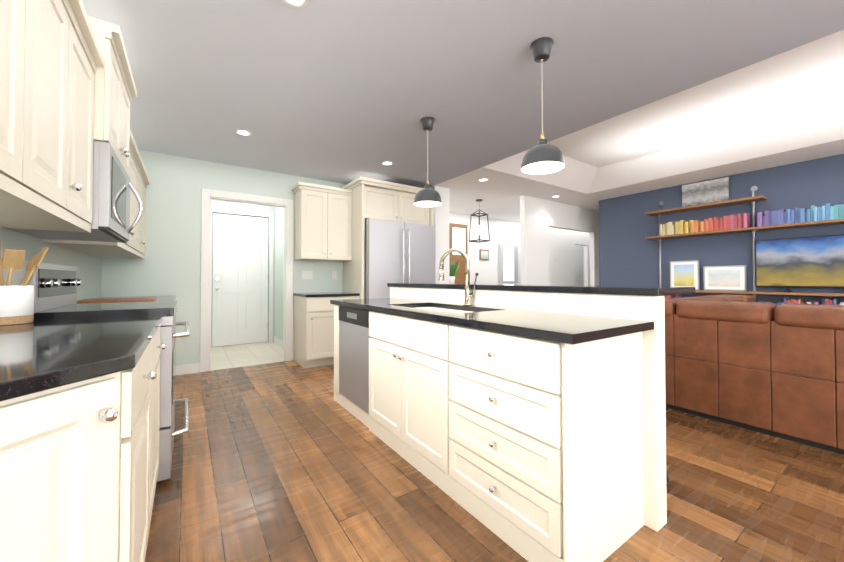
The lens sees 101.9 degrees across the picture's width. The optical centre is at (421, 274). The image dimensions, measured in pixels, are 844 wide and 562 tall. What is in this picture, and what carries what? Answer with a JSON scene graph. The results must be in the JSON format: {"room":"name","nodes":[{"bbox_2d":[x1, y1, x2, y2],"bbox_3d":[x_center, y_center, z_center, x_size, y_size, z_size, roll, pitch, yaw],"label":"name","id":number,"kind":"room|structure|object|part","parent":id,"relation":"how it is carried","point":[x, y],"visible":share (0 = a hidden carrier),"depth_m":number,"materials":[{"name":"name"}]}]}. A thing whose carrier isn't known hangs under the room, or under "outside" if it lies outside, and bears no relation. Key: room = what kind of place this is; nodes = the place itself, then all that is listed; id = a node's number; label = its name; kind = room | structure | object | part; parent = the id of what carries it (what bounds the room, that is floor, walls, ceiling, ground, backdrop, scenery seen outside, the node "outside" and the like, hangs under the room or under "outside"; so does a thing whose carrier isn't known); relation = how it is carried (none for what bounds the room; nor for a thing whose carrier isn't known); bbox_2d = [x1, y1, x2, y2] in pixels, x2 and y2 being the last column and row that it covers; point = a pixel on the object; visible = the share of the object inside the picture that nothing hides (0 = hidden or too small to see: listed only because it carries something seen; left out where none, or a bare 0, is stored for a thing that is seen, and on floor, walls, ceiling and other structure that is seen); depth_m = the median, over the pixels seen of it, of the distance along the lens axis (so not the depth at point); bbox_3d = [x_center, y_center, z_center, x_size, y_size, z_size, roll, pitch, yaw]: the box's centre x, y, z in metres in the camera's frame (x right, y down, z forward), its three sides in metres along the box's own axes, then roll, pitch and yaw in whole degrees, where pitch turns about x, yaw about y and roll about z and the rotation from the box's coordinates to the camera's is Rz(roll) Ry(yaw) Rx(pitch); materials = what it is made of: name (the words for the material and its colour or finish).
{"room":"kitchen","nodes":[
{"label":"kitchen","id":0,"kind":"room"},
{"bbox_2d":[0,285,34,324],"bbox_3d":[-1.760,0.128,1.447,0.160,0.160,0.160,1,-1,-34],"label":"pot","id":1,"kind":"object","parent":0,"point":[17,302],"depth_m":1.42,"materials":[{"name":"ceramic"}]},
{"bbox_2d":[0,228,101,300],"bbox_3d":[-1.102,-0.165,0.193,0.100,2.570,8.500,1,-1,-34],"label":"wall","id":2,"kind":"structure","parent":0,"point":[89,270],"depth_m":2.56,"materials":[{"name":"green paint"}]},
{"bbox_2d":[0,0,35,191],"bbox_3d":[-1.158,-0.662,0.690,0.358,0.800,0.470,1,-1,-34],"label":"upper cabinet","id":3,"kind":"object","parent":2,"relation":"attached to","point":[17,17],"depth_m":0.94,"materials":[{"name":"white wood"}]},
{"bbox_2d":[0,0,75,215],"bbox_3d":[-1.412,-0.657,1.061,0.358,0.800,0.430,1,-1,-34],"label":"upper cabinet","id":4,"kind":"object","parent":2,"relation":"attached to","point":[68,90],"depth_m":1.19,"materials":[{"name":"white wood"}]},
{"bbox_2d":[0,12,99,227],"bbox_3d":[-1.660,-0.651,1.422,0.358,0.800,0.446,1,-1,-34],"label":"upper cabinet","id":5,"kind":"object","parent":2,"relation":"attached to","point":[87,66],"depth_m":1.52,"materials":[{"name":"white wood"}]},
{"bbox_2d":[36,148,139,251],"bbox_3d":[-2.480,-0.634,2.616,0.358,0.800,0.916,1,-1,-34],"label":"upper cabinet","id":6,"kind":"object","parent":2,"relation":"attached to","point":[130,246],"depth_m":2.64,"materials":[{"name":"white wood"}]},
{"bbox_2d":[80,16,131,179],"bbox_3d":[-1.981,-0.959,1.942,0.413,0.570,0.760,1,-1,-34],"label":"upper cabinet","id":7,"kind":"object","parent":2,"relation":"attached to","point":[113,93],"depth_m":1.81,"materials":[{"name":"white wood"}]},
{"bbox_2d":[5,140,142,242],"bbox_3d":[-1.945,-0.446,1.959,0.496,0.445,0.754,1,-1,-34],"label":"over-the-range microwave","id":8,"kind":"object","parent":7,"relation":"attached to","point":[112,186],"visible":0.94,"depth_m":1.84,"materials":[{"name":"silver metal"}]},
{"bbox_2d":[80,168,147,255],"bbox_3d":[-2.999,-0.622,3.372,0.358,0.800,0.918,1,-1,-34],"label":"upper cabinet","id":9,"kind":"object","parent":2,"relation":"attached to","point":[141,225],"depth_m":3.41,"materials":[{"name":"white wood"}]},
{"bbox_2d":[101,150,346,365],"bbox_3d":[-1.713,-0.095,4.867,4.185,2.570,0.100,1,-1,-34],"label":"wall","id":10,"kind":"structure","parent":0,"point":[169,264],"depth_m":4.05,"materials":[{"name":"green paint"}]},
{"bbox_2d":[176,363,199,374],"bbox_3d":[-3.041,1.120,3.868,0.884,0.110,0.013,1,-1,-34],"label":"baseboard","id":11,"kind":"structure","parent":10,"relation":"attached to","point":[187,369],"depth_m":4.05,"materials":[{"name":"white wood"}]},
{"bbox_2d":[200,188,292,371],"bbox_3d":[-2.260,0.072,4.478,1.075,2.225,0.118,1,-1,-34],"label":"door frame","id":12,"kind":"structure","parent":10,"relation":"attached to","point":[208,196],"depth_m":4.34,"materials":[{"name":"white wood"}]},
{"bbox_2d":[301,271,312,278],"bbox_3d":[-1.630,0.010,4.855,0.160,0.120,0.010,1,-1,-34],"label":"switch plate","id":13,"kind":"object","parent":10,"relation":"attached to","point":[306,274],"visible":1,"depth_m":4.85,"materials":[{"name":"white plastic"}]},
{"bbox_2d":[291,182,352,260],"bbox_3d":[-1.398,-0.701,4.796,0.753,1.000,0.384,1,-1,-34],"label":"upper cabinet","id":14,"kind":"object","parent":10,"relation":"attached to","point":[322,222],"visible":1,"depth_m":4.66,"materials":[{"name":"white wood"}]},
{"bbox_2d":[332,271,336,278],"bbox_3d":[-1.303,0.013,5.081,0.075,0.120,0.007,1,-1,-34],"label":"electrical outlet plate","id":15,"kind":"object","parent":10,"relation":"attached to","point":[334,274],"visible":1,"depth_m":5.08,"materials":[{"name":"white plastic"}]},
{"bbox_2d":[211,200,273,341],"bbox_3d":[-3.152,-0.080,5.881,1.110,2.570,0.100,1,-1,-34],"label":"wall","id":16,"kind":"structure","parent":0,"point":[214,203],"depth_m":5.94,"materials":[{"name":"white paint"}]},
{"bbox_2d":[212,213,268,346],"bbox_3d":[-3.098,0.090,5.874,0.850,2.206,0.088,1,-1,-34],"label":"door","id":17,"kind":"structure","parent":16,"relation":"in","point":[240,285],"depth_m":5.86,"materials":[{"name":"white wood"}]},
{"bbox_2d":[210,207,273,347],"bbox_3d":[-3.086,0.055,5.853,1.010,2.300,0.015,1,-1,-34],"label":"door frame","id":18,"kind":"structure","parent":16,"relation":"attached to","point":[271,227],"depth_m":6.10,"materials":[{"name":"white wood"}]},
{"bbox_2d":[210,342,283,370],"bbox_3d":[-2.692,1.244,5.182,1.340,0.102,1.760,1,-1,-34],"label":"floor","id":19,"kind":"structure","parent":0,"point":[236,355],"depth_m":5.02,"materials":[{"name":"beige tile"}]},
{"bbox_2d":[273,207,283,340],"bbox_3d":[-2.210,-0.084,5.587,0.110,2.570,1.650,1,-1,-34],"label":"wall","id":20,"kind":"structure","parent":0,"point":[278,212],"depth_m":5.90,"materials":[{"name":"paint"}]},
{"bbox_2d":[273,336,282,348],"bbox_3d":[-2.225,1.144,5.498,0.013,0.108,1.550,1,-1,-34],"label":"baseboard","id":21,"kind":"structure","parent":20,"relation":"attached to","point":[280,343],"depth_m":5.77,"materials":[{"name":"white wood"}]},
{"bbox_2d":[431,186,449,282],"bbox_3d":[0.119,-0.084,5.640,0.290,2.570,0.700,1,-1,-34],"label":"wall","id":22,"kind":"structure","parent":0,"point":[441,218],"depth_m":5.36,"materials":[{"name":"white paint"}]},
{"bbox_2d":[82,0,843,221],"bbox_3d":[2.750,-1.568,4.011,10.820,0.350,10.400,1,-1,-34],"label":"ceiling","id":23,"kind":"structure","parent":0,"point":[343,91],"depth_m":2.70,"materials":[{"name":"white paint"}]},
{"bbox_2d":[234,129,251,135],"bbox_3d":[-1.762,-1.397,3.373,0.160,0.008,0.160,1,-1,-34],"label":"recessed light","id":24,"kind":"object","parent":23,"relation":"in","point":[242,132],"visible":1,"depth_m":3.37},
{"bbox_2d":[281,0,309,7],"bbox_3d":[-0.656,-1.421,1.743,0.160,0.008,0.160,1,-1,-34],"label":"recessed light","id":25,"kind":"object","parent":23,"relation":"in","point":[298,3],"visible":1,"depth_m":1.79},
{"bbox_2d":[381,161,393,165],"bbox_3d":[-0.432,-1.383,4.262,0.160,0.008,0.160,1,-1,-34],"label":"recessed light","id":26,"kind":"object","parent":23,"relation":"in","point":[387,163],"visible":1,"depth_m":4.26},
{"bbox_2d":[414,117,441,206],"bbox_3d":[0.052,-1.021,3.109,0.254,0.769,0.254,1,-1,-34],"label":"pendant light","id":27,"kind":"object","parent":23,"relation":"hanging from","point":[427,196],"visible":1,"depth_m":3.07,"materials":[{"name":"grey metal"}]},
{"bbox_2d":[469,199,489,242],"bbox_3d":[1.045,-0.978,6.240,0.278,0.762,0.277,1,-1,-34],"label":"lantern chandelier","id":28,"kind":"object","parent":23,"relation":"hanging from","point":[479,226],"visible":1,"depth_m":6.22,"materials":[{"name":"black metal"}]},
{"bbox_2d":[478,178,488,181],"bbox_3d":[0.887,-1.373,4.973,0.160,0.008,0.160,1,-1,-34],"label":"recessed light","id":29,"kind":"object","parent":23,"relation":"in","point":[482,179],"visible":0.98,"depth_m":4.95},
{"bbox_2d":[521,37,564,174],"bbox_3d":[0.740,-1.036,2.108,0.254,0.769,0.254,1,-1,-34],"label":"pendant light","id":30,"kind":"object","parent":23,"relation":"hanging from","point":[542,156],"visible":1,"depth_m":2.08,"materials":[{"name":"grey metal"}]},
{"bbox_2d":[145,360,843,561],"bbox_3d":[2.750,1.227,3.970,10.820,0.100,10.400,1,-1,-34],"label":"floor","id":31,"kind":"structure","parent":0,"point":[278,462],"depth_m":1.79,"materials":[{"name":"brown wood"}]},
{"bbox_2d":[0,360,139,561],"bbox_3d":[-0.860,0.677,0.480,0.633,0.895,0.520,1,-1,-34],"label":"base cabinet","id":32,"kind":"object","parent":31,"relation":"on","point":[88,510],"depth_m":0.77,"materials":[{"name":"wood"}]},
{"bbox_2d":[0,314,162,475],"bbox_3d":[-1.180,0.219,0.961,0.643,0.035,1.728,1,-1,-34],"label":"countertop","id":33,"kind":"structure","parent":32,"relation":"on","point":[59,378],"depth_m":0.76,"materials":[{"name":"black stone"}]},
{"bbox_2d":[0,244,48,324],"bbox_3d":[-1.746,0.007,1.447,0.213,0.403,0.220,1,-1,-34],"label":"utensil crock","id":34,"kind":"object","parent":33,"relation":"on","point":[17,304],"visible":1,"depth_m":1.43,"materials":[{"name":"ceramic"}]},
{"bbox_2d":[1,261,189,481],"bbox_3d":[-1.835,0.548,2.020,0.763,1.200,0.756,1,-1,-34],"label":"range","id":35,"kind":"object","parent":31,"relation":"on","point":[55,285],"visible":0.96,"depth_m":1.86,"materials":[{"name":"silver metal"}]},
{"bbox_2d":[46,315,165,348],"bbox_3d":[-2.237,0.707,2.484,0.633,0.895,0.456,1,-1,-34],"label":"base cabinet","id":36,"kind":"object","parent":31,"relation":"on","point":[133,315],"depth_m":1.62,"materials":[{"name":"wood"}]},
{"bbox_2d":[96,296,175,300],"bbox_3d":[-2.623,0.251,3.062,0.643,0.035,1.834,1,-1,-34],"label":"countertop","id":37,"kind":"structure","parent":36,"relation":"on","point":[159,298],"depth_m":3.57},
{"bbox_2d":[77,297,156,303],"bbox_3d":[-2.268,0.204,2.566,0.420,0.041,0.300,1,-1,-34],"label":"cutting board","id":38,"kind":"object","parent":37,"relation":"on","point":[114,300],"visible":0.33,"depth_m":2.49,"materials":[{"name":"brown wood"}]},
{"bbox_2d":[136,332,155,561],"bbox_3d":[-1.173,0.684,0.935,0.633,0.895,0.585,1,-1,-34],"label":"base cabinet","id":39,"kind":"object","parent":31,"relation":"on","point":[148,357],"depth_m":1.25,"materials":[{"name":"wood"}]},
{"bbox_2d":[156,320,163,482],"bbox_3d":[-1.506,0.691,1.420,0.633,0.895,0.591,1,-1,-34],"label":"base cabinet","id":40,"kind":"object","parent":31,"relation":"on","point":[159,346],"depth_m":1.72,"materials":[{"name":"wood"}]},
{"bbox_2d":[284,361,297,365],"bbox_3d":[-1.740,1.181,4.539,0.120,0.009,0.260,1,-1,-34],"label":"floor vent","id":41,"kind":"object","parent":31,"relation":"in","point":[290,363],"visible":1,"depth_m":4.52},
{"bbox_2d":[293,292,359,367],"bbox_3d":[-1.308,0.722,4.674,0.718,0.930,0.654,1,-1,-34],"label":"base cabinet","id":42,"kind":"object","parent":31,"relation":"on","point":[313,329],"visible":0.73,"depth_m":4.37,"materials":[{"name":"wood"}]},
{"bbox_2d":[293,292,359,296],"bbox_3d":[-1.315,0.275,4.691,0.718,0.035,0.628,1,-1,-34],"label":"countertop","id":43,"kind":"structure","parent":42,"relation":"on","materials":[{"name":"stone"}]},
{"bbox_2d":[342,177,433,298],"bbox_3d":[-0.513,-0.050,5.189,1.247,2.490,0.723,1,-1,-34],"label":"cabinet","id":44,"kind":"object","parent":31,"relation":"on","point":[380,199],"visible":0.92,"depth_m":4.85,"materials":[{"name":"white wood"}]},
{"bbox_2d":[364,218,434,298],"bbox_3d":[-0.449,0.219,5.133,1.095,1.910,0.846,1,-1,-34],"label":"fridge","id":45,"kind":"object","parent":31,"relation":"on","point":[398,252],"visible":0.31,"depth_m":4.76,"materials":[{"name":"silver metal"}]},
{"bbox_2d":[449,260,460,282],"bbox_3d":[0.593,0.460,7.012,0.427,1.524,0.433,1,-1,-34],"label":"plant","id":46,"kind":"object","parent":31,"relation":"on","point":[452,272],"visible":0.4,"depth_m":6.93,"materials":[{"name":"green plant"}]},
{"bbox_2d":[330,284,666,561],"bbox_3d":[0.129,0.631,2.367,0.746,1.045,2.430,1,-1,-34],"label":"kitchen island","id":47,"kind":"object","parent":31,"relation":"on","point":[527,422],"depth_m":1.53,"materials":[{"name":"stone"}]},
{"bbox_2d":[339,306,369,413],"bbox_3d":[-0.548,0.717,2.804,0.066,0.885,0.600,1,-1,-34],"label":"dishwasher","id":48,"kind":"object","parent":47,"relation":"in","point":[354,321],"depth_m":2.76,"materials":[{"name":"silver metal"}]},
{"bbox_2d":[438,248,477,287],"bbox_3d":[0.264,0.014,2.514,0.153,0.422,0.289,1,-1,-34],"label":"faucet","id":49,"kind":"object","parent":47,"relation":"on","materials":[{"name":"silver metal"}]},
{"bbox_2d":[418,284,694,295],"bbox_3d":[0.519,0.095,2.643,0.440,0.035,2.470,1,-1,-34],"label":"island countertop","id":50,"kind":"structure","parent":47,"relation":"on","point":[662,290],"depth_m":1.80,"materials":[{"name":"black stone"}]},
{"bbox_2d":[666,467,669,481],"bbox_3d":[1.136,0.778,1.946,0.366,0.742,0.366,1,-1,-34],"label":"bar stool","id":51,"kind":"object","parent":31,"relation":"on","point":[667,478],"depth_m":1.89,"materials":[{"name":"silver metal"}]},
{"bbox_2d":[645,177,843,305],"bbox_3d":[4.651,-0.093,4.008,0.260,2.540,3.580,1,-1,-34],"label":"wall shelf unit","id":52,"kind":"object","parent":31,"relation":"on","point":[808,262],"visible":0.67,"depth_m":4.40,"materials":[{"name":"brown wood"}]},
{"bbox_3d":[3.958,0.014,5.163,0.024,0.439,0.370,1,-1,-34],"label":"frame","id":53,"kind":"part","parent":52,"relation":"part of","materials":[{"name":"white wood"}]},
{"bbox_3d":[4.103,-1.169,4.970,0.024,0.359,0.540,1,-1,-34],"label":"frame","id":54,"kind":"part","parent":52,"relation":"part of","materials":[{"name":"grey"}]},
{"bbox_3d":[4.221,0.053,4.779,0.024,0.349,0.460,1,-1,-34],"label":"frame","id":55,"kind":"part","parent":52,"relation":"part of","materials":[{"name":"white wood"}]},
{"bbox_2d":[755,234,843,291],"bbox_3d":[4.679,-0.118,4.022,0.140,0.669,1.110,1,-1,-34],"label":"tv","id":56,"kind":"object","parent":52,"relation":"on","point":[814,261],"depth_m":4.15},
{"bbox_2d":[665,294,843,454],"bbox_3d":[3.834,0.680,2.214,2.030,0.940,3.505,1,-1,-34],"label":"sofa","id":57,"kind":"object","parent":31,"relation":"on","point":[748,362],"visible":0.92,"depth_m":2.48,"materials":[{"name":"leather"}]},
{"bbox_2d":[449,212,583,284],"bbox_3d":[1.357,-0.049,7.945,8.440,2.570,0.100,1,-1,-34],"label":"wall","id":58,"kind":"structure","parent":0,"point":[506,232],"depth_m":8.09,"materials":[{"name":"white paint"}]},
{"bbox_2d":[449,220,468,283],"bbox_3d":[0.798,0.029,7.468,0.620,2.400,0.048,1,-1,-34],"label":"window","id":59,"kind":"structure","parent":58,"relation":"in","point":[459,234],"depth_m":7.47,"materials":[{"name":"brown wood"}]},
{"bbox_2d":[479,249,488,259],"bbox_3d":[1.442,-0.454,7.933,0.280,0.240,0.022,1,-1,-34],"label":"framed picture","id":60,"kind":"object","parent":58,"relation":"attached to","point":[483,254],"visible":0.93,"depth_m":7.91,"materials":[{"name":"brown wood"}]},
{"bbox_2d":[498,244,517,282],"bbox_3d":[2.115,-0.258,8.380,0.700,0.940,0.042,1,-1,-34],"label":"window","id":61,"kind":"structure","parent":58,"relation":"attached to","point":[507,263],"depth_m":8.35,"materials":[{"name":"white glass"}]},
{"bbox_2d":[520,195,598,284],"bbox_3d":[3.825,-0.058,7.335,5.060,2.570,0.100,1,-1,-34],"label":"wall","id":62,"kind":"structure","parent":0,"point":[539,217],"depth_m":6.17,"materials":[{"name":"white paint"}]},
{"bbox_2d":[549,227,589,284],"bbox_3d":[3.789,-0.037,8.766,3.500,2.570,0.100,1,-1,-34],"label":"wall","id":63,"kind":"structure","parent":0,"point":[563,243],"depth_m":8.59,"materials":[{"name":"white paint"}]},
{"bbox_2d":[599,154,843,303],"bbox_3d":[5.192,-0.115,3.543,0.100,2.570,6.700,1,-1,-34],"label":"wall","id":64,"kind":"structure","parent":0,"point":[628,254],"depth_m":4.89,"materials":[{"name":"blue paint"}]}
]}

